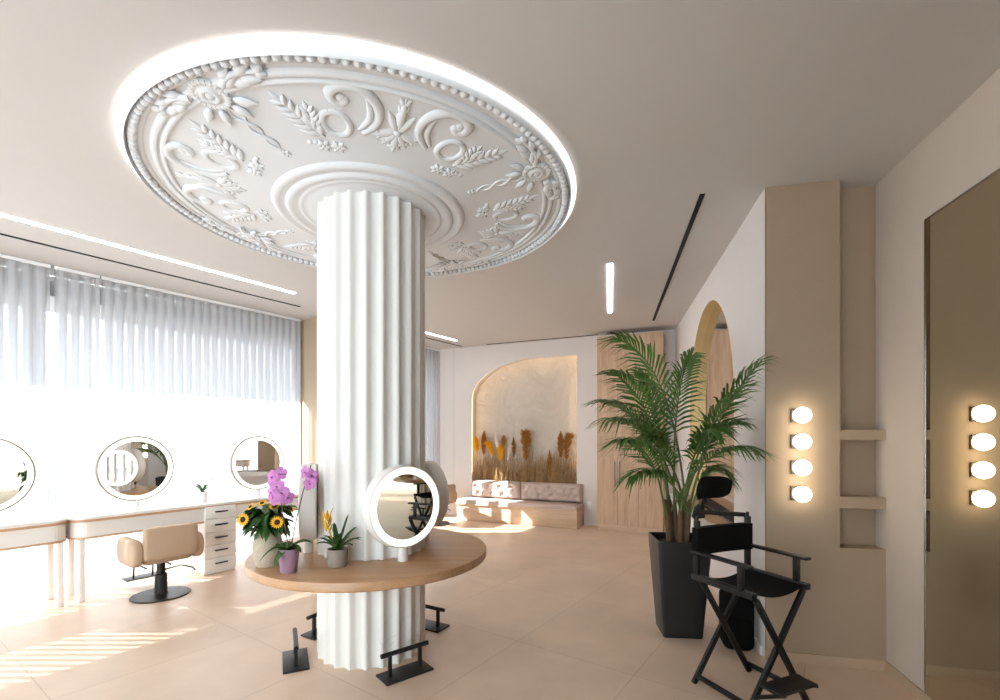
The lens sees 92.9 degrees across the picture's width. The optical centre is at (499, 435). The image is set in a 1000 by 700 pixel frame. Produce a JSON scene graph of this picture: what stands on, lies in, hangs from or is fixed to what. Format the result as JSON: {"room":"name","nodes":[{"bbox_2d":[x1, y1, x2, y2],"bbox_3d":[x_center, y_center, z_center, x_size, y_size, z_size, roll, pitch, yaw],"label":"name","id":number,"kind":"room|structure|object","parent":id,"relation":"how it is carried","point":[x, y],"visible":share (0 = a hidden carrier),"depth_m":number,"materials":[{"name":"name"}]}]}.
{"room":"salon","nodes":[
{"label":"salon","id":0,"kind":"room"},
{"bbox_2d":[300,317,316,463],"bbox_3d":[-4.428,-0.085,4.530,0.600,3.170,13.470,0,0,35],"label":"wall","id":1,"kind":"structure","parent":0,"point":[308,327],"depth_m":6.78,"materials":[{"name":"beige paint"}]},
{"bbox_2d":[50,276,100,318],"bbox_3d":[-5.350,-1.520,4.387,0.810,0.200,16.000,0,0,35],"label":"trim","id":2,"kind":"structure","parent":1,"relation":"attached to","point":[51,277],"depth_m":4.91,"materials":[{"name":"white metal"}]},
{"bbox_2d":[50,268,100,576],"bbox_3d":[-5.414,-0.085,3.439,0.073,3.170,8.550,0,0,35],"label":"window","id":3,"kind":"structure","parent":1,"relation":"in","point":[51,269],"depth_m":4.74,"materials":[{"name":"glass"}]},
{"bbox_2d":[0,514,917,699],"bbox_3d":[-2.497,1.550,3.312,10.197,0.100,13.200,0,0,13],"label":"floor","id":4,"kind":"structure","parent":0,"point":[548,613],"depth_m":3.42,"materials":[{"name":"tile"}]},
{"bbox_2d":[0,515,66,606],"bbox_3d":[-4.687,1.117,3.309,0.424,0.765,2.483,0,0,35],"label":"vanity desk","id":5,"kind":"object","parent":4,"relation":"on","point":[49,530],"visible":1,"depth_m":4.12,"materials":[{"name":"white paint"}]},
{"bbox_2d":[0,438,35,510],"bbox_3d":[-4.253,0.367,3.893,0.090,0.735,0.650,0,0,35],"label":"vanity mirror","id":6,"kind":"object","parent":5,"relation":"on","point":[17,468],"visible":1,"depth_m":4.04,"materials":[{"name":"clear mirror"}]},
{"bbox_2d":[0,445,26,503],"bbox_3d":[-4.241,0.325,3.884,0.005,0.538,0.538,0,0,35],"label":"mirror glass","id":7,"kind":"object","parent":6,"relation":"attached to","point":[13,470],"depth_m":4.02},
{"bbox_2d":[116,522,203,603],"bbox_3d":[-3.308,1.160,4.560,0.805,0.680,0.570,0,0,35],"label":"salon chair","id":8,"kind":"object","parent":4,"relation":"on","point":[159,546],"visible":1,"depth_m":4.34,"materials":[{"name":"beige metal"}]},
{"bbox_2d":[59,490,298,602],"bbox_3d":[-3.234,1.117,5.337,0.460,0.765,2.483,0,0,35],"label":"vanity desk","id":9,"kind":"object","parent":4,"relation":"on","point":[215,519],"visible":0.76,"depth_m":4.95,"materials":[{"name":"white paint"}]},
{"bbox_2d":[95,436,173,509],"bbox_3d":[-3.642,0.367,4.759,0.090,0.735,0.650,0,0,35],"label":"vanity mirror","id":10,"kind":"object","parent":9,"relation":"on","point":[136,469],"visible":1,"depth_m":4.74,"materials":[{"name":"clear mirror"}]},
{"bbox_2d":[103,442,167,495],"bbox_3d":[-3.630,0.325,4.750,0.005,0.538,0.538,0,0,35],"label":"mirror glass","id":11,"kind":"object","parent":10,"relation":"attached to","point":[132,468],"depth_m":4.74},
{"bbox_2d":[192,467,215,502],"bbox_3d":[-3.289,0.538,5.280,0.223,0.394,0.159,0,0,-30],"label":"potted orchid","id":12,"kind":"object","parent":9,"relation":"on","point":[202,496],"visible":1,"depth_m":5.25,"materials":[{"name":"white paint"}]},
{"bbox_2d":[229,436,283,496],"bbox_3d":[-2.936,0.367,5.760,0.090,0.735,0.650,0,0,35],"label":"vanity mirror","id":13,"kind":"object","parent":9,"relation":"on","point":[252,458],"visible":0.88,"depth_m":5.72,"materials":[{"name":"clear mirror"}]},
{"bbox_2d":[236,441,279,484],"bbox_3d":[-2.924,0.325,5.751,0.004,0.538,0.538,0,0,35],"label":"mirror glass","id":14,"kind":"object","parent":13,"relation":"attached to","point":[254,459],"depth_m":5.72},
{"bbox_2d":[282,627,309,673],"bbox_3d":[-1.362,1.418,3.165,0.158,0.164,0.326,0,0,-25],"label":"footrest","id":15,"kind":"object","parent":4,"relation":"on","point":[295,660],"visible":1,"depth_m":3.12,"materials":[{"name":"black metal"}]},
{"bbox_2d":[301,613,316,640],"bbox_3d":[-1.345,1.418,3.660,0.158,0.164,0.326,0,0,30],"label":"footrest","id":16,"kind":"object","parent":4,"relation":"on","point":[312,634],"visible":0.41,"depth_m":3.56,"materials":[{"name":"black metal"}]},
{"bbox_2d":[317,190,424,669],"bbox_3d":[-0.913,-0.043,3.410,0.751,3.085,0.743,0,0,0],"label":"column","id":17,"kind":"structure","parent":4,"relation":"on","point":[371,246],"depth_m":3.09,"materials":[{"name":"paint"}]},
{"bbox_2d":[245,528,485,592],"bbox_3d":[-0.905,0.830,3.390,1.616,0.059,1.616,0,0,0],"label":"round table","id":18,"kind":"object","parent":17,"relation":"attached to","point":[446,554],"visible":0.59,"depth_m":2.87,"materials":[{"name":"brown wood"}]},
{"bbox_2d":[235,500,297,567],"bbox_3d":[-1.426,0.599,2.932,0.366,0.403,0.330,0,0,0],"label":"sunflowers","id":19,"kind":"object","parent":18,"relation":"on","point":[267,522],"visible":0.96,"depth_m":2.86,"materials":[{"name":"green plant"}]},
{"bbox_2d":[252,527,282,567],"bbox_3d":[-1.435,0.682,2.935,0.173,0.236,0.173,0,0,0],"label":"vase","id":20,"kind":"object","parent":18,"relation":"on","point":[260,547],"depth_m":2.86,"materials":[{"name":"white ceramic"}]},
{"bbox_2d":[259,465,318,573],"bbox_3d":[-1.229,0.485,2.778,0.289,0.631,0.210,0,0,24],"label":"potted orchid","id":21,"kind":"object","parent":18,"relation":"on","point":[287,555],"visible":1,"depth_m":2.77,"materials":[{"name":"plant"}]},
{"bbox_2d":[298,463,316,552],"bbox_3d":[-1.314,0.494,3.272,0.104,0.612,0.524,0,0,-19],"label":"mirror","id":22,"kind":"object","parent":18,"relation":"on","point":[307,515],"visible":0.74,"depth_m":3.06,"materials":[{"name":"white paint"}]},
{"bbox_2d":[316,506,361,567],"bbox_3d":[-0.997,0.617,2.954,0.300,0.366,0.276,0,0,28],"label":"bromeliad","id":23,"kind":"object","parent":18,"relation":"on","point":[337,555],"visible":0.99,"depth_m":2.90,"materials":[{"name":"green plant"}]},
{"bbox_2d":[327,546,347,567],"bbox_3d":[-1.000,0.746,2.925,0.124,0.108,0.124,0,0,0],"label":"pot","id":24,"kind":"object","parent":23,"relation":"attached to","point":[337,557],"depth_m":2.88,"materials":[{"name":"beige ceramic"}]},
{"bbox_2d":[362,465,439,561],"bbox_3d":[-0.628,0.494,3.057,0.524,0.612,0.104,0,0,-43],"label":"mirror","id":25,"kind":"object","parent":18,"relation":"on","point":[401,504],"visible":1,"depth_m":3.00,"materials":[{"name":"white paint"}]},
{"bbox_2d":[377,474,432,539],"bbox_3d":[-0.597,0.450,3.024,0.414,0.414,0.004,0,0,-43],"label":"mirror glass","id":26,"kind":"object","parent":25,"relation":"attached to","point":[405,504],"depth_m":3.01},
{"bbox_2d":[425,460,448,538],"bbox_3d":[-0.591,0.494,3.700,0.104,0.612,0.524,0,0,-42],"label":"mirror","id":27,"kind":"object","parent":18,"relation":"on","point":[433,469],"visible":0.36,"depth_m":3.54,"materials":[{"name":"white paint"}]},
{"bbox_2d":[376,640,433,685],"bbox_3d":[-0.600,1.418,3.005,0.326,0.164,0.158,0,0,-39],"label":"footrest","id":28,"kind":"object","parent":4,"relation":"on","point":[392,676],"visible":1,"depth_m":2.99,"materials":[{"name":"black metal"}]},
{"bbox_2d":[425,604,449,632],"bbox_3d":[-0.575,1.418,3.760,0.326,0.164,0.158,0,0,30],"label":"footrest","id":29,"kind":"object","parent":4,"relation":"on","point":[436,626],"visible":0.54,"depth_m":3.70,"materials":[{"name":"black metal"}]},
{"bbox_2d":[437,484,456,525],"bbox_3d":[-1.193,1.160,8.204,0.805,0.680,0.570,0,0,39],"label":"salon chair","id":30,"kind":"object","parent":4,"relation":"on","point":[452,487],"visible":0.3,"depth_m":8.06,"materials":[{"name":"beige leather"}]},
{"bbox_2d":[456,496,583,528],"bbox_3d":[0.316,1.314,8.257,2.220,0.372,0.465,0,0,24],"label":"bench","id":31,"kind":"object","parent":4,"relation":"on","point":[567,515],"visible":0.99,"depth_m":8.03,"materials":[{"name":"brown wood"}]},
{"bbox_2d":[472,480,520,498],"bbox_3d":[-0.080,0.969,8.596,0.960,0.315,0.120,0,0,24],"label":"cushion","id":32,"kind":"object","parent":31,"relation":"on","point":[480,488],"visible":0.99,"depth_m":8.54,"materials":[{"name":"fabric"}]},
{"bbox_2d":[521,482,582,502],"bbox_3d":[0.870,0.969,8.171,1.100,0.315,0.120,0,0,24],"label":"cushion","id":33,"kind":"object","parent":31,"relation":"on","point":[559,492],"visible":1,"depth_m":8.12,"materials":[{"name":"fabric"}]},
{"bbox_2d":[597,332,664,533],"bbox_3d":[2.068,-0.040,7.519,1.000,3.080,0.389,0,0,24],"label":"wardrobe","id":34,"kind":"object","parent":4,"relation":"on","point":[643,512],"visible":0.72,"depth_m":7.42,"materials":[{"name":"brown wood"}]},
{"bbox_2d":[580,329,781,638],"bbox_3d":[1.206,0.363,3.506,1.230,2.275,1.362,0,0,6],"label":"potted palm","id":35,"kind":"object","parent":4,"relation":"on","point":[680,601],"visible":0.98,"depth_m":3.49,"materials":[{"name":"plant"}]},
{"bbox_2d":[648,532,710,638],"bbox_3d":[1.375,1.140,3.660,0.384,0.720,0.384,0,0,6],"label":"planter","id":36,"kind":"object","parent":35,"relation":"attached to","point":[680,601],"depth_m":3.50,"materials":[{"name":"black plastic"}]},
{"bbox_2d":[719,589,753,650],"bbox_3d":[1.679,1.271,3.375,0.200,0.447,0.195,0,0,13],"label":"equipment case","id":37,"kind":"object","parent":4,"relation":"on","point":[740,621],"visible":0.65,"depth_m":3.29,"materials":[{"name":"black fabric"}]},
{"bbox_2d":[690,476,818,699],"bbox_3d":[1.477,0.875,2.738,0.552,1.266,0.595,0,0,-23],"label":"chair","id":38,"kind":"object","parent":4,"relation":"on","point":[749,582],"visible":1,"depth_m":2.84,"materials":[{"name":"black wood"}]},
{"bbox_2d":[0,0,999,349],"bbox_3d":[-2.505,-1.730,3.318,10.216,0.120,13.207,0,0,13],"label":"ceiling","id":39,"kind":"structure","parent":0,"point":[654,106],"depth_m":2.45,"materials":[{"name":"paint"}]},
{"bbox_2d":[0,254,50,598],"bbox_3d":[-6.006,-0.088,2.321,0.044,3.153,5.640,0,0,35],"label":"sheer curtain","id":40,"kind":"object","parent":39,"relation":"hanging from","point":[24,283],"visible":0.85,"depth_m":4.48,"materials":[{"name":"white fabric"}]},
{"bbox_2d":[54,266,99,587],"bbox_3d":[-4.264,-0.088,4.794,0.035,3.153,0.350,0,0,35],"label":"sheer curtain","id":41,"kind":"object","parent":39,"relation":"hanging from","point":[76,293],"visible":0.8,"depth_m":4.78,"materials":[{"name":"white fabric"}]},
{"bbox_2d":[0,213,294,293],"bbox_3d":[-4.316,-1.667,2.781,0.050,0.006,6.740,0,0,35],"label":"recessed light","id":42,"kind":"object","parent":39,"relation":"in","point":[2,215],"visible":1,"depth_m":4.25,"materials":[{"name":"white"}]},
{"bbox_2d":[0,233,299,306],"bbox_3d":[-4.617,-1.667,3.213,0.030,0.006,7.100,0,0,35],"label":"air slot","id":43,"kind":"object","parent":39,"relation":"attached to","point":[0,233],"visible":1,"depth_m":4.66,"materials":[{"name":"black metal"}]},
{"bbox_2d":[101,276,300,578],"bbox_3d":[-3.504,-0.088,5.867,0.040,3.153,2.250,0,0,35],"label":"sheer curtain","id":44,"kind":"object","parent":39,"relation":"hanging from","point":[198,377],"visible":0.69,"depth_m":5.67,"materials":[{"name":"white fabric"}]},
{"bbox_2d":[114,33,575,226],"bbox_3d":[-0.913,-1.659,3.410,2.882,0.020,2.882,0,0,0],"label":"recessed light","id":45,"kind":"object","parent":39,"relation":"in","point":[193,49],"visible":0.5,"depth_m":2.10,"materials":[{"name":"white"}]},
{"bbox_2d":[122,43,570,276],"bbox_3d":[-0.913,-1.611,3.410,2.819,0.110,2.819,0,0,9],"label":"ceiling rose","id":46,"kind":"object","parent":39,"relation":"attached to","point":[245,143],"visible":0.86,"depth_m":2.69,"materials":[{"name":"paint"}]},
{"bbox_2d":[425,347,439,465],"bbox_3d":[-1.318,-0.088,8.969,0.034,3.153,0.590,0,0,35],"label":"sheer curtain","id":47,"kind":"object","parent":39,"relation":"hanging from","point":[432,356],"visible":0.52,"depth_m":9.01,"materials":[{"name":"white fabric"}]},
{"bbox_2d":[425,332,456,340],"bbox_3d":[-1.170,-1.667,7.708,0.045,0.006,1.420,0,0,34],"label":"recessed light","id":48,"kind":"object","parent":39,"relation":"in","point":[425,332],"visible":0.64,"depth_m":7.94,"materials":[{"name":"white"}]},
{"bbox_2d":[425,337,461,346],"bbox_3d":[-1.367,-1.667,7.896,0.030,0.006,2.300,0,0,35],"label":"air slot","id":49,"kind":"object","parent":39,"relation":"attached to","point":[425,337],"visible":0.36,"depth_m":8.38,"materials":[{"name":"grey metal"}]},
{"bbox_2d":[486,334,597,344],"bbox_3d":[0.685,-1.667,8.237,2.030,0.006,0.032,0,0,24],"label":"air slot","id":50,"kind":"object","parent":39,"relation":"attached to","point":[597,334],"visible":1,"depth_m":8.20,"materials":[{"name":"black metal"}]},
{"bbox_2d":[607,263,612,312],"bbox_3d":[1.276,-1.667,5.508,0.052,0.006,1.864,0,0,13],"label":"recessed light","id":51,"kind":"object","parent":39,"relation":"in","point":[609,266],"visible":1,"depth_m":5.25,"materials":[{"name":"white"}]},
{"bbox_2d":[652,193,704,320],"bbox_3d":[1.805,-1.667,5.067,0.036,0.006,3.679,0,0,13],"label":"air slot","id":52,"kind":"object","parent":39,"relation":"attached to","point":[701,196],"visible":1,"depth_m":4.17,"materials":[{"name":"black metal"}]},
{"bbox_2d":[440,329,675,524],"bbox_3d":[0.667,-0.085,8.601,5.600,3.170,0.450,0,0,24],"label":"wall","id":53,"kind":"structure","parent":0,"point":[461,369],"depth_m":8.71,"materials":[{"name":"paint"}]},
{"bbox_2d":[473,436,479,474],"bbox_3d":[-0.447,0.534,8.903,0.148,1.091,0.096,0,0,24],"label":"plume","id":54,"kind":"object","parent":53,"relation":"on","point":[476,445],"visible":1,"depth_m":8.89,"materials":[{"name":"plant"}]},
{"bbox_2d":[480,430,486,473],"bbox_3d":[-0.300,0.483,8.842,0.150,1.194,0.099,0,0,24],"label":"plume","id":55,"kind":"object","parent":53,"relation":"on","point":[484,437],"visible":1,"depth_m":8.83,"materials":[{"name":"plant"}]},
{"bbox_2d":[483,440,493,473],"bbox_3d":[-0.212,0.570,8.793,0.226,1.020,0.129,0,0,24],"label":"plume","id":56,"kind":"object","parent":53,"relation":"on","point":[488,444],"visible":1,"depth_m":8.78,"materials":[{"name":"plant"}]},
{"bbox_2d":[494,433,498,479],"bbox_3d":[-0.061,0.506,8.734,0.106,1.148,0.071,0,0,24],"label":"plume","id":57,"kind":"object","parent":53,"relation":"on","point":[495,436],"visible":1,"depth_m":8.73,"materials":[{"name":"plant"}]},
{"bbox_2d":[496,445,504,461],"bbox_3d":[0.010,0.611,8.700,0.181,0.937,0.118,0,0,24],"label":"plume","id":58,"kind":"object","parent":53,"relation":"on","point":[500,451],"visible":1,"depth_m":8.68,"materials":[{"name":"plant"}]},
{"bbox_2d":[501,435,505,469],"bbox_3d":[0.061,0.524,8.677,0.115,1.112,0.078,0,0,24],"label":"plume","id":59,"kind":"object","parent":53,"relation":"on","point":[503,442],"visible":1,"depth_m":8.67,"materials":[{"name":"plant"}]},
{"bbox_2d":[507,444,512,472],"bbox_3d":[0.181,0.613,8.624,0.154,0.934,0.064,0,0,37],"label":"plume","id":60,"kind":"object","parent":53,"relation":"on","point":[511,446],"visible":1,"depth_m":8.64,"materials":[{"name":"plant"}]},
{"bbox_2d":[511,437,515,456],"bbox_3d":[0.250,0.548,8.595,0.114,1.065,0.076,0,0,32],"label":"plume","id":61,"kind":"object","parent":53,"relation":"on","point":[513,448],"visible":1,"depth_m":8.59,"materials":[{"name":"plant"}]},
{"bbox_2d":[446,511,596,525],"bbox_3d":[0.054,1.465,8.621,3.565,0.070,0.017,0,0,24],"label":"baseboard","id":62,"kind":"structure","parent":53,"relation":"attached to","point":[591,523],"depth_m":7.98,"materials":[{"name":"paint"}]},
{"bbox_2d":[473,445,576,483],"bbox_3d":[0.420,0.613,8.542,1.988,0.928,0.115,0,0,24],"label":"dry grass","id":63,"kind":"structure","parent":53,"relation":"on","point":[555,477],"depth_m":8.47,"materials":[{"name":"plant"}]},
{"bbox_2d":[519,429,531,481],"bbox_3d":[0.455,0.465,8.498,0.244,1.230,0.167,0,0,24],"label":"plume","id":64,"kind":"object","parent":53,"relation":"on","point":[525,439],"visible":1,"depth_m":8.49,"materials":[{"name":"plant"}]},
{"bbox_2d":[475,355,576,483],"bbox_3d":[0.468,-0.170,8.651,2.084,2.500,0.067,0,0,24],"label":"wall niche","id":65,"kind":"object","parent":53,"relation":"attached to","point":[538,395],"visible":0.59,"depth_m":8.61,"materials":[{"name":"paint"}]},
{"bbox_2d":[547,450,552,475],"bbox_3d":[0.871,0.660,8.318,0.125,0.840,0.088,0,0,24],"label":"plume","id":66,"kind":"object","parent":53,"relation":"on","point":[550,461],"visible":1,"depth_m":8.31,"materials":[{"name":"plant"}]},
{"bbox_2d":[557,431,563,457],"bbox_3d":[1.055,0.494,8.233,0.156,1.171,0.108,0,0,24],"label":"plume","id":67,"kind":"object","parent":53,"relation":"on","point":[560,440],"visible":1,"depth_m":8.22,"materials":[{"name":"plant"}]},
{"bbox_2d":[562,432,573,478],"bbox_3d":[1.179,0.501,8.178,0.234,1.159,0.130,0,0,24],"label":"plume","id":68,"kind":"object","parent":53,"relation":"on","point":[568,437],"visible":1,"depth_m":8.18,"materials":[{"name":"plant"}]},
{"bbox_2d":[676,188,764,657],"bbox_3d":[2.434,-0.085,5.354,0.315,3.170,4.500,0,0,13],"label":"wall","id":69,"kind":"structure","parent":0,"point":[736,282],"depth_m":3.67,"materials":[{"name":"paint"}]},
{"bbox_2d":[669,494,727,526],"bbox_3d":[2.090,0.806,5.150,0.264,0.097,2.350,0,0,13],"label":"ledge","id":70,"kind":"object","parent":69,"relation":"attached to","point":[709,519],"visible":0.33,"depth_m":4.36,"materials":[{"name":"white paint"}]},
{"bbox_2d":[690,300,733,522],"bbox_3d":[2.245,-0.300,5.028,0.100,2.200,2.200,0,0,13],"label":"arched mirror","id":71,"kind":"object","parent":69,"relation":"attached to","point":[712,336],"visible":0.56,"depth_m":5.12,"materials":[{"name":"clear mirror"}]},
{"bbox_2d":[709,574,762,655],"bbox_3d":[2.263,1.468,5.342,0.016,0.064,4.300,0,0,13],"label":"baseboard","id":72,"kind":"structure","parent":69,"relation":"attached to","point":[757,644],"depth_m":3.33,"materials":[{"name":"paint"}]},
{"bbox_2d":[765,180,885,670],"bbox_3d":[2.300,-0.085,3.388,0.926,3.170,0.634,0,0,13],"label":"wall","id":73,"kind":"structure","parent":0,"point":[820,236],"depth_m":3.15,"materials":[{"name":"beige paint"}]},
{"bbox_2d":[790,434,811,449],"bbox_3d":[1.970,0.037,3.098,0.105,0.105,0.105,0,0,13],"label":"wall lamp","id":74,"kind":"object","parent":73,"relation":"attached to","point":[800,441],"visible":1,"depth_m":3.07,"materials":[{"name":"glass"}]},
{"bbox_2d":[790,407,811,422],"bbox_3d":[1.970,-0.136,3.098,0.105,0.105,0.105,0,0,13],"label":"wall lamp","id":75,"kind":"object","parent":73,"relation":"attached to","point":[802,414],"visible":1,"depth_m":3.07,"materials":[{"name":"glass"}]},
{"bbox_2d":[790,460,811,475],"bbox_3d":[1.970,0.207,3.098,0.105,0.105,0.105,0,0,13],"label":"wall lamp","id":76,"kind":"object","parent":73,"relation":"attached to","point":[800,467],"visible":1,"depth_m":3.07,"materials":[{"name":"glass"}]},
{"bbox_2d":[790,486,811,501],"bbox_3d":[1.970,0.380,3.098,0.105,0.105,0.105,0,0,13],"label":"wall lamp","id":77,"kind":"object","parent":73,"relation":"attached to","point":[801,494],"visible":1,"depth_m":3.07,"materials":[{"name":"glass"}]},
{"bbox_2d":[840,494,885,508],"bbox_3d":[2.358,0.432,3.134,0.260,0.075,0.140,0,0,13],"label":"wall shelf","id":78,"kind":"object","parent":73,"relation":"attached to","point":[846,501],"visible":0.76,"depth_m":3.07,"materials":[{"name":"beige paint"}]},
{"bbox_2d":[840,430,885,439],"bbox_3d":[2.358,-0.007,3.134,0.260,0.066,0.140,0,0,13],"label":"wall shelf","id":79,"kind":"object","parent":73,"relation":"attached to","point":[844,434],"visible":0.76,"depth_m":3.06,"materials":[{"name":"beige paint"}]},
{"bbox_2d":[875,69,999,690],"bbox_3d":[2.024,-0.085,0.627,0.200,3.170,5.150,0,0,13],"label":"wall","id":80,"kind":"structure","parent":0,"point":[963,150],"depth_m":2.81,"materials":[{"name":"beige paint"}]},
{"bbox_2d":[885,661,932,699],"bbox_3d":[1.909,1.468,0.602,0.015,0.064,4.980,0,0,13],"label":"baseboard","id":81,"kind":"structure","parent":80,"relation":"attached to","point":[916,691],"depth_m":2.82,"materials":[{"name":"beige wood"}]},
{"bbox_2d":[924,168,999,699],"bbox_3d":[2.043,0.138,1.188,0.012,2.694,3.010,0,0,13],"label":"wall mirror","id":82,"kind":"object","parent":80,"relation":"attached to","point":[962,238],"visible":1,"depth_m":2.38,"materials":[{"name":"silver metal"}]},
{"label":"outside","id":83,"kind":"structure","parent":0,"visible":0},
{"bbox_2d":[50,487,100,569],"bbox_3d":[-11.920,1.670,10.859,19.200,0.100,60.000,0,0,35],"label":"ground","id":84,"kind":"structure","parent":83,"point":[51,490],"depth_m":11.23,"materials":[{"name":"white"}]},
{"bbox_2d":[50,311,100,488],"bbox_3d":[-15.188,-1.100,13.165,1.000,5.600,60.000,0,0,35],"label":"wall","id":85,"kind":"structure","parent":84,"relation":"on","point":[51,313],"depth_m":14.48,"materials":[{"name":"white paint"}]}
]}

